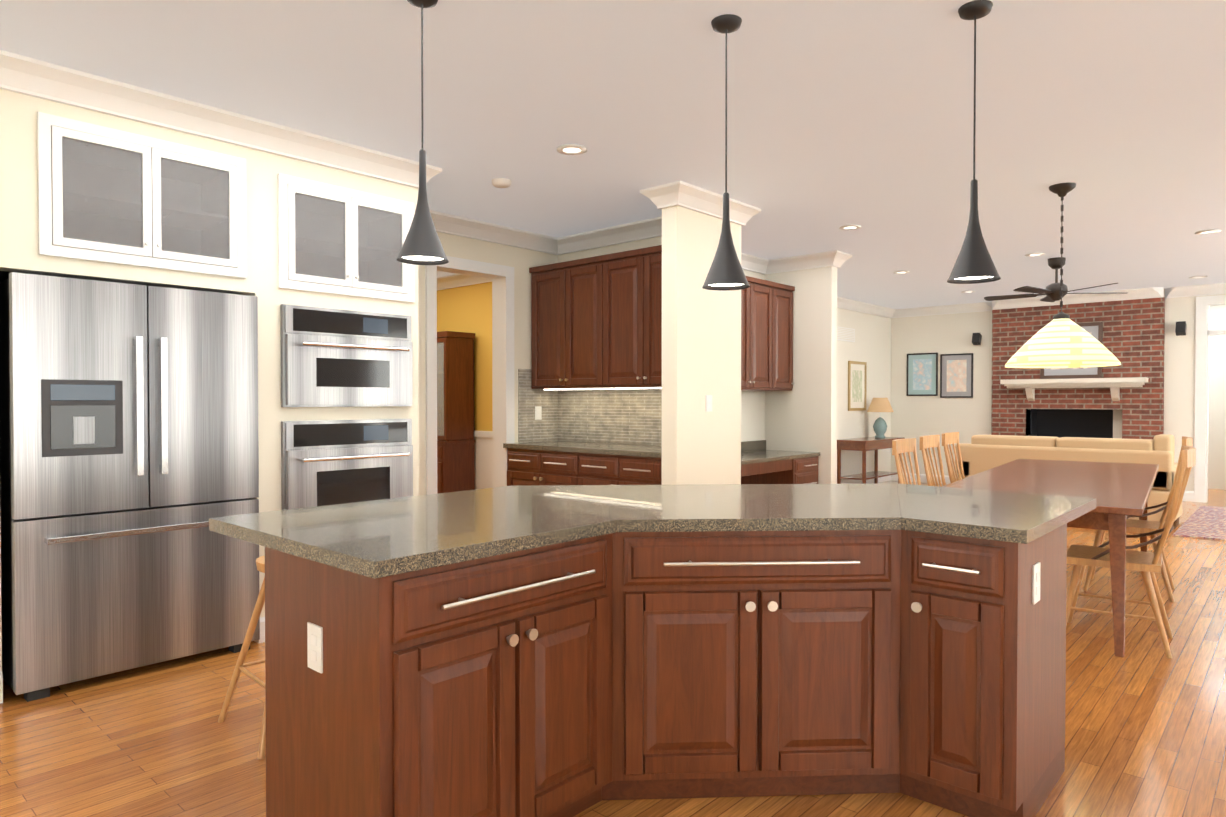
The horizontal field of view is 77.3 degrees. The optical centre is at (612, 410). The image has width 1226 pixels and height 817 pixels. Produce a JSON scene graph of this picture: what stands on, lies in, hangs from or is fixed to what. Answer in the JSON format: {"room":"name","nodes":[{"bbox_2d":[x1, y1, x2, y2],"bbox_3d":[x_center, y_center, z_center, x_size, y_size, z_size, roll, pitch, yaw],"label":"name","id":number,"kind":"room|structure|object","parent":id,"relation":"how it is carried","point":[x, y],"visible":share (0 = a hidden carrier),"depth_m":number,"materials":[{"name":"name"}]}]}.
{"room":"kitchen","nodes":[
{"label":"kitchen","id":0,"kind":"room"},
{"bbox_2d":[0,480,1225,816],"bbox_3d":[1.508,1.218,6.078,12.500,0.060,17.400,1,1,42],"label":"floor","id":1,"kind":"structure","parent":0,"point":[1144,726],"depth_m":2.91,"materials":[{"name":"brown wood"}]},
{"bbox_2d":[0,272,259,701],"bbox_3d":[-2.468,0.319,3.836,0.990,1.800,1.000,1,1,42],"label":"fridge","id":2,"kind":"object","parent":1,"relation":"on","point":[129,455],"visible":0.85,"depth_m":3.46,"materials":[{"name":"grey metal"}]},
{"bbox_2d":[218,555,265,759],"bbox_3d":[-1.240,0.903,3.018,0.459,0.658,0.460,-1,1,-44],"label":"bar stool","id":3,"kind":"object","parent":1,"relation":"on","point":[259,604],"visible":0.21,"depth_m":3.01,"materials":[{"name":"brown wood"}]},
{"bbox_2d":[437,331,474,493],"bbox_3d":[-2.105,0.141,8.777,1.140,2.020,0.442,1,1,42],"label":"hutch","id":4,"kind":"object","parent":1,"relation":"on","point":[455,422],"visible":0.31,"depth_m":8.40,"materials":[{"name":"brown wood"}]},
{"bbox_2d":[507,448,566,485],"bbox_3d":[-0.362,0.748,6.366,0.926,0.870,0.628,1,1,42],"label":"base cabinet","id":5,"kind":"object","parent":1,"relation":"on","point":[557,462],"depth_m":6.17,"materials":[{"name":"brown wood"}]},
{"bbox_2d":[567,452,661,484],"bbox_3d":[0.231,0.755,5.830,0.926,0.870,0.628,1,1,42],"label":"base cabinet","id":6,"kind":"object","parent":1,"relation":"on","point":[583,468],"depth_m":5.62,"materials":[{"name":"brown wood"}]},
{"bbox_2d":[503,440,661,455],"bbox_3d":[-0.069,0.297,6.088,1.726,0.038,0.638,1,1,42],"label":"countertop","id":7,"kind":"structure","parent":6,"relation":"on","point":[568,446],"depth_m":5.99,"materials":[{"name":"stone"}]},
{"bbox_2d":[265,519,1073,816],"bbox_3d":[0.284,0.802,2.385,1.578,0.870,2.042,1,1,42],"label":"kitchen island","id":8,"kind":"object","parent":1,"relation":"on","point":[541,651],"depth_m":2.27,"materials":[{"name":"brown wood"}]},
{"bbox_2d":[209,483,984,578],"bbox_3d":[0.143,0.343,2.706,1.570,0.038,2.385,1,1,42],"label":"island countertop","id":9,"kind":"structure","parent":8,"relation":"on","point":[365,538],"depth_m":2.36,"materials":[{"name":"stone"}]},
{"bbox_2d":[901,491,1095,546],"bbox_3d":[1.191,0.343,2.726,0.743,0.038,0.950,1,1,42],"label":"island countertop","id":10,"kind":"structure","parent":8,"relation":"on","point":[1030,517],"depth_m":2.44,"materials":[{"name":"stone"}]},
{"bbox_2d":[741,440,819,483],"bbox_3d":[1.133,0.745,6.977,0.666,0.859,2.056,1,1,42],"label":"desk","id":11,"kind":"object","parent":1,"relation":"on","point":[760,464],"visible":0.12,"depth_m":7.27,"materials":[{"name":"brown wood"}]},
{"bbox_2d":[837,437,904,483],"bbox_3d":[3.718,0.760,11.050,0.455,0.719,1.350,1,1,42],"label":"console table","id":12,"kind":"object","parent":1,"relation":"on","point":[864,444],"visible":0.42,"depth_m":10.70,"materials":[{"name":"brown wood"}]},
{"bbox_2d":[867,398,893,437],"bbox_3d":[3.934,0.102,11.284,0.380,0.589,0.380,1,1,42],"label":"table lamp","id":13,"kind":"object","parent":12,"relation":"on","point":[880,405],"visible":1,"depth_m":11.20,"materials":[{"name":"teal ceramic"}]},
{"bbox_2d":[892,438,920,484],"bbox_3d":[1.989,0.695,4.577,0.577,1.032,0.441,1,1,37],"label":"chair","id":14,"kind":"object","parent":1,"relation":"on","point":[903,446],"visible":0.27,"depth_m":4.76,"materials":[{"name":"brown wood"}]},
{"bbox_2d":[919,435,945,486],"bbox_3d":[2.341,0.688,5.051,0.577,1.032,0.441,1,1,37],"label":"chair","id":15,"kind":"object","parent":1,"relation":"on","point":[928,441],"visible":0.19,"depth_m":5.23,"materials":[{"name":"brown wood"}]},
{"bbox_2d":[941,432,964,482],"bbox_3d":[2.687,0.682,5.516,0.577,1.032,0.441,1,1,37],"label":"chair","id":16,"kind":"object","parent":1,"relation":"on","point":[950,438],"visible":0.35,"depth_m":5.69,"materials":[{"name":"brown wood"}]},
{"bbox_2d":[941,459,1158,657],"bbox_3d":[3.080,0.824,5.263,1.020,0.749,3.200,1,1,37],"label":"dining table","id":17,"kind":"object","parent":1,"relation":"on","point":[1120,492],"visible":0.65,"depth_m":4.58,"materials":[{"name":"brown wood"}]},
{"bbox_2d":[955,434,1181,521],"bbox_3d":[4.922,0.692,8.357,2.000,0.930,0.970,1,1,42],"label":"sofa","id":18,"kind":"object","parent":1,"relation":"on","point":[980,453],"visible":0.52,"depth_m":7.86,"materials":[{"name":"beige fabric"}]},
{"bbox_2d":[991,297,1164,439],"bbox_3d":[6.428,-0.166,10.624,2.020,2.585,0.630,1,1,42],"label":"brick wall","id":19,"kind":"structure","parent":1,"relation":"on","point":[1133,336],"depth_m":10.34,"materials":[{"name":"red brick"}]},
{"bbox_2d":[1000,377,1147,400],"bbox_3d":[6.141,-0.279,10.275,1.680,0.300,0.269,1,1,42],"label":"mantel shelf","id":20,"kind":"object","parent":19,"relation":"attached to","point":[1114,385],"visible":1,"depth_m":10.13,"materials":[{"name":"beige paint"}]},
{"bbox_2d":[1040,322,1102,378],"bbox_3d":[6.178,-0.805,10.339,0.720,0.740,0.074,1,1,42],"label":"framed picture","id":21,"kind":"object","parent":20,"relation":"on","point":[1094,330],"visible":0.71,"depth_m":10.24,"materials":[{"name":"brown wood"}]},
{"bbox_2d":[1066,446,1195,657],"bbox_3d":[2.708,0.702,4.043,0.577,1.032,0.441,1,1,37],"label":"chair","id":22,"kind":"object","parent":1,"relation":"on","point":[1146,564],"visible":0.9,"depth_m":3.95,"materials":[{"name":"brown wood"}]},
{"bbox_2d":[1083,436,1192,601],"bbox_3d":[3.495,0.688,5.103,0.577,1.032,0.441,1,1,37],"label":"chair","id":23,"kind":"object","parent":1,"relation":"on","point":[1138,526],"visible":0.52,"depth_m":4.97,"materials":[{"name":"brown wood"}]},
{"bbox_2d":[1173,506,1225,540],"bbox_3d":[7.121,1.165,7.307,2.620,0.012,2.650,1,1,42],"label":"oriental rug","id":24,"kind":"object","parent":1,"relation":"on","point":[1206,522],"visible":1,"depth_m":7.71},
{"bbox_2d":[0,89,1225,670],"bbox_3d":[1.512,-0.161,5.989,12.240,2.700,17.140,1,1,42],"label":"wall","id":25,"kind":"structure","parent":0,"point":[702,357],"depth_m":5.66,"materials":[{"name":"beige paint"}]},
{"bbox_2d":[0,671,2,702],"bbox_3d":[-3.782,1.180,1.882,0.016,0.130,3.620,1,1,42],"label":"baseboard","id":26,"kind":"structure","parent":25,"relation":"attached to","point":[1,675],"depth_m":3.22,"materials":[{"name":"white wood"}]},
{"bbox_2d":[37,112,246,277],"bbox_3d":[-2.333,-0.986,3.757,0.474,0.610,0.870,1,1,42],"label":"upper cabinet","id":27,"kind":"object","parent":25,"relation":"attached to","point":[109,195],"visible":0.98,"depth_m":3.57,"materials":[{"name":"white wood"}]},
{"bbox_2d":[0,50,441,189],"bbox_3d":[-2.997,-1.403,2.649,0.105,0.125,5.685,1,1,42],"label":"crown molding","id":28,"kind":"structure","parent":25,"relation":"attached to","point":[46,80],"depth_m":3.70,"materials":[{"name":"white wood"}]},
{"bbox_2d":[278,173,414,302],"bbox_3d":[-1.649,-0.963,4.514,0.474,0.605,0.830,1,1,42],"label":"upper cabinet","id":29,"kind":"object","parent":25,"relation":"attached to","point":[334,239],"visible":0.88,"depth_m":4.33,"materials":[{"name":"white wood"}]},
{"bbox_2d":[280,304,412,406],"bbox_3d":[-1.684,-0.299,4.541,0.696,0.548,0.790,1,1,42],"label":"oven","id":30,"kind":"object","parent":25,"relation":"attached to","point":[337,358],"visible":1,"depth_m":4.30,"materials":[{"name":"silver metal"}]},
{"bbox_2d":[281,419,412,509],"bbox_3d":[-1.684,0.414,4.551,0.696,0.729,0.790,1,1,42],"label":"oven","id":31,"kind":"object","parent":25,"relation":"attached to","point":[328,462],"visible":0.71,"depth_m":4.31,"materials":[{"name":"silver metal"}]},
{"bbox_2d":[437,274,491,290],"bbox_3d":[-1.640,-1.484,8.628,3.760,0.125,0.105,1,1,42],"label":"crown molding","id":32,"kind":"structure","parent":25,"relation":"attached to","point":[456,280],"depth_m":8.73,"materials":[{"name":"white wood"}]},
{"bbox_2d":[425,256,514,494],"bbox_3d":[-1.193,-0.012,6.231,0.184,2.396,0.870,1,1,42],"label":"door frame","id":33,"kind":"structure","parent":25,"relation":"attached to","point":[490,461],"depth_m":6.44,"materials":[{"name":"white wood"}]},
{"bbox_2d":[430,210,560,254],"bbox_3d":[-1.154,-1.450,6.076,0.105,0.125,2.080,1,1,42],"label":"crown molding","id":34,"kind":"structure","parent":25,"relation":"attached to","point":[443,222],"depth_m":6.25,"materials":[{"name":"white wood"}]},
{"bbox_2d":[529,257,592,388],"bbox_3d":[-0.263,-0.709,6.445,0.920,1.044,0.348,1,1,42],"label":"upper cabinet","id":35,"kind":"object","parent":25,"relation":"attached to","point":[562,292],"depth_m":6.35,"materials":[{"name":"brown wood"}]},
{"bbox_2d":[518,369,661,444],"bbox_3d":[-0.012,-0.039,6.147,1.726,0.628,0.468,1,1,42],"label":"tile backsplash","id":36,"kind":"structure","parent":25,"relation":"attached to","point":[628,416],"depth_m":6.57,"materials":[{"name":"beige tile"}]},
{"bbox_2d":[535,406,541,419],"bbox_3d":[-0.654,0.019,6.708,0.008,0.116,0.072,1,1,42],"label":"light switch","id":37,"kind":"object","parent":36,"relation":"attached to","point":[538,412],"depth_m":6.71,"materials":[{"name":"white plastic"}]},
{"bbox_2d":[706,395,711,411],"bbox_3d":[0.680,-0.053,5.421,0.008,0.116,0.072,1,1,42],"label":"light switch","id":38,"kind":"object","parent":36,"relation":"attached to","point":[708,397],"depth_m":5.41,"materials":[{"name":"white plastic"}]},
{"bbox_2d":[556,218,661,253],"bbox_3d":[0.156,-1.452,6.223,1.610,0.125,0.105,1,1,42],"label":"crown molding","id":39,"kind":"structure","parent":25,"relation":"attached to","point":[648,228],"depth_m":6.37,"materials":[{"name":"white wood"}]},
{"bbox_2d":[593,245,661,388],"bbox_3d":[0.327,-0.702,5.912,0.920,1.044,0.348,1,1,42],"label":"upper cabinet","id":40,"kind":"object","parent":25,"relation":"attached to","point":[596,322],"depth_m":5.87,"materials":[{"name":"brown wood"}]},
{"bbox_2d":[640,186,671,217],"bbox_3d":[0.445,-1.441,5.415,0.115,0.125,0.655,1,1,42],"label":"crown molding","id":41,"kind":"structure","parent":25,"relation":"attached to","point":[655,194],"depth_m":5.17,"materials":[{"name":"white wood"}]},
{"bbox_2d":[664,181,755,225],"bbox_3d":[0.686,-1.440,5.338,0.105,0.125,0.865,1,1,42],"label":"crown molding","id":42,"kind":"structure","parent":25,"relation":"attached to","point":[678,193],"depth_m":5.26,"materials":[{"name":"white wood"}]},
{"bbox_2d":[741,253,767,273],"bbox_3d":[0.924,-1.464,7.136,0.105,0.125,2.060,1,1,42],"label":"crown molding","id":43,"kind":"structure","parent":25,"relation":"attached to","point":[752,263],"depth_m":7.67,"materials":[{"name":"white wood"}]},
{"bbox_2d":[741,276,794,390],"bbox_3d":[1.021,-0.718,7.058,0.364,1.045,2.056,1,1,42],"label":"upper cabinet","id":44,"kind":"object","parent":25,"relation":"attached to","point":[766,335],"visible":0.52,"depth_m":7.33,"materials":[{"name":"brown wood"}]},
{"bbox_2d":[768,250,843,273],"bbox_3d":[1.905,-1.470,7.574,0.715,0.125,0.115,1,1,42],"label":"crown molding","id":45,"kind":"structure","parent":25,"relation":"attached to","point":[834,258],"depth_m":7.55,"materials":[{"name":"white wood"}]},
{"bbox_2d":[836,253,851,267],"bbox_3d":[1.768,-1.475,7.981,1.465,0.125,0.125,1,1,42],"label":"crown molding","id":46,"kind":"structure","parent":25,"relation":"attached to","point":[846,256],"depth_m":7.49,"materials":[{"name":"white wood"}]},
{"bbox_2d":[837,326,854,341],"bbox_3d":[3.317,-1.093,10.949,0.010,0.190,0.620,1,1,42],"label":"air vent","id":47,"kind":"object","parent":25,"relation":"in","point":[845,334],"visible":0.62,"depth_m":10.95,"materials":[{"name":"white"}]},
{"bbox_2d":[848,361,866,410],"bbox_3d":[3.585,-0.362,11.242,0.023,0.720,0.580,1,1,42],"label":"picture","id":48,"kind":"object","parent":25,"relation":"attached to","point":[857,380],"visible":1,"depth_m":11.24,"materials":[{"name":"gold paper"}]},
{"bbox_2d":[841,475,890,483],"bbox_3d":[2.773,1.065,10.372,0.016,0.130,4.930,1,1,42],"label":"baseboard","id":49,"kind":"structure","parent":25,"relation":"attached to","point":[886,478],"depth_m":11.53,"materials":[{"name":"white wood"}]},
{"bbox_2d":[837,296,899,317],"bbox_3d":[2.805,-1.507,10.308,0.105,0.125,4.930,1,1,42],"label":"crown molding","id":50,"kind":"structure","parent":25,"relation":"attached to","point":[844,303],"depth_m":11.36,"materials":[{"name":"white wood"}]},
{"bbox_2d":[891,473,950,483],"bbox_3d":[4.989,1.047,11.681,1.510,0.130,0.016,1,1,42],"label":"baseboard","id":51,"kind":"structure","parent":25,"relation":"attached to","point":[922,476],"depth_m":11.86,"materials":[{"name":"white wood"}]},
{"bbox_2d":[907,353,937,395],"bbox_3d":[4.777,-0.560,11.842,0.470,0.660,0.023,1,1,42],"label":"picture","id":52,"kind":"object","parent":25,"relation":"attached to","point":[922,374],"visible":0.98,"depth_m":11.84},
{"bbox_2d":[940,353,972,397],"bbox_3d":[5.155,-0.526,11.500,0.470,0.660,0.023,1,1,42],"label":"picture","id":53,"kind":"object","parent":25,"relation":"attached to","point":[956,375],"visible":1,"depth_m":11.50,"materials":[{"name":"grey"}]},
{"bbox_2d":[972,333,981,344],"bbox_3d":[5.333,-1.052,11.220,0.100,0.174,0.194,1,1,42],"label":"speaker","id":54,"kind":"object","parent":25,"relation":"attached to","point":[976,338],"visible":1,"depth_m":11.17},
{"bbox_2d":[1175,321,1186,335],"bbox_3d":[7.121,-1.030,9.604,0.100,0.174,0.194,1,1,42],"label":"speaker","id":55,"kind":"object","parent":25,"relation":"attached to","point":[1180,329],"visible":1,"depth_m":9.55},
{"bbox_2d":[1182,491,1193,501],"bbox_3d":[7.167,1.074,9.713,0.320,0.130,0.016,1,1,42],"label":"baseboard","id":56,"kind":"structure","parent":25,"relation":"attached to","point":[1188,495],"depth_m":9.64,"materials":[{"name":"white wood"}]},
{"bbox_2d":[1194,295,1225,502],"bbox_3d":[7.820,-0.134,9.182,1.340,2.560,0.144,1,1,42],"label":"door frame","id":57,"kind":"structure","parent":25,"relation":"attached to","point":[1203,332],"depth_m":9.53,"materials":[{"name":"white wood"}]},
{"bbox_2d":[0,0,1225,308],"bbox_3d":[1.508,-1.542,6.041,12.500,0.060,17.400,1,1,42],"label":"ceiling","id":58,"kind":"structure","parent":0,"point":[850,112],"depth_m":3.73,"materials":[{"name":"white paint"}]},
{"bbox_2d":[397,0,448,264],"bbox_3d":[-0.674,-0.999,2.709,0.180,0.934,0.180,1,1,42],"label":"pendant light","id":59,"kind":"object","parent":58,"relation":"hanging from","point":[422,244],"visible":1,"depth_m":2.69,"materials":[{"name":"black metal"}]},
{"bbox_2d":[491,178,511,187],"bbox_3d":[-0.725,-1.480,4.987,0.130,0.034,0.130,1,1,42],"label":"smoke detector","id":60,"kind":"object","parent":58,"relation":"attached to","point":[501,183],"visible":1,"depth_m":4.95,"materials":[{"name":"white plastic"}]},
{"bbox_2d":[557,144,586,154],"bbox_3d":[-0.233,-1.482,4.353,0.174,0.011,0.174,1,1,33],"label":"recessed light","id":61,"kind":"object","parent":58,"relation":"in","point":[571,149],"depth_m":4.35,"materials":[{"name":"white metal"}]},
{"bbox_2d":[702,14,749,290],"bbox_3d":[0.428,-0.969,2.900,0.180,1.000,0.180,1,1,42],"label":"pendant light","id":62,"kind":"object","parent":58,"relation":"hanging from","point":[725,272],"visible":1,"depth_m":2.88,"materials":[{"name":"black metal"}]},
{"bbox_2d":[839,225,860,229],"bbox_3d":[1.955,-1.509,6.311,0.174,0.011,0.174,1,1,33],"label":"recessed light","id":63,"kind":"object","parent":58,"relation":"in","point":[846,227],"depth_m":6.30,"materials":[{"name":"white metal"}]},
{"bbox_2d":[893,271,909,273],"bbox_3d":[3.209,-1.539,8.520,0.174,0.011,0.174,0,1,-3],"label":"recessed light","id":64,"kind":"object","parent":58,"relation":"in","point":[896,272],"depth_m":8.51,"materials":[{"name":"white"}]},
{"bbox_2d":[947,0,1000,283],"bbox_3d":[1.319,-0.972,2.796,0.180,0.990,0.180,1,1,42],"label":"pendant light","id":65,"kind":"object","parent":58,"relation":"hanging from","point":[974,263],"visible":1,"depth_m":2.78,"materials":[{"name":"black metal"}]},
{"bbox_2d":[1025,253,1044,256],"bbox_3d":[4.125,-1.525,7.490,0.174,0.011,0.174,1,1,33],"label":"recessed light","id":66,"kind":"object","parent":58,"relation":"in","point":[1030,254],"depth_m":7.49,"materials":[{"name":"white"}]},
{"bbox_2d":[984,257,1127,301],"bbox_3d":[4.436,-1.322,7.757,1.249,0.424,1.298,1,1,42],"label":"ceiling fan","id":67,"kind":"object","parent":58,"relation":"hanging from","point":[1051,292],"visible":0.96,"depth_m":7.68,"materials":[{"name":"brown metal"}]},
{"bbox_2d":[1005,182,1120,367],"bbox_3d":[2.993,-0.899,5.112,0.670,1.200,0.670,1,1,42],"label":"pendant lamp","id":68,"kind":"object","parent":58,"relation":"hanging from","point":[1061,339],"visible":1,"depth_m":4.98,"materials":[{"name":"beige glass"}]},
{"bbox_2d":[1189,276,1207,278],"bbox_3d":[6.767,-1.543,8.863,0.174,0.011,0.174,0,1,-3],"label":"recessed light","id":69,"kind":"object","parent":58,"relation":"in","point":[1194,277],"depth_m":8.86,"materials":[{"name":"white"}]},
{"bbox_2d":[1195,229,1220,234],"bbox_3d":[5.033,-1.511,6.481,0.174,0.011,0.174,1,1,33],"label":"recessed light","id":70,"kind":"object","parent":58,"relation":"in","point":[1211,231],"depth_m":6.47,"materials":[{"name":"white"}]}
]}

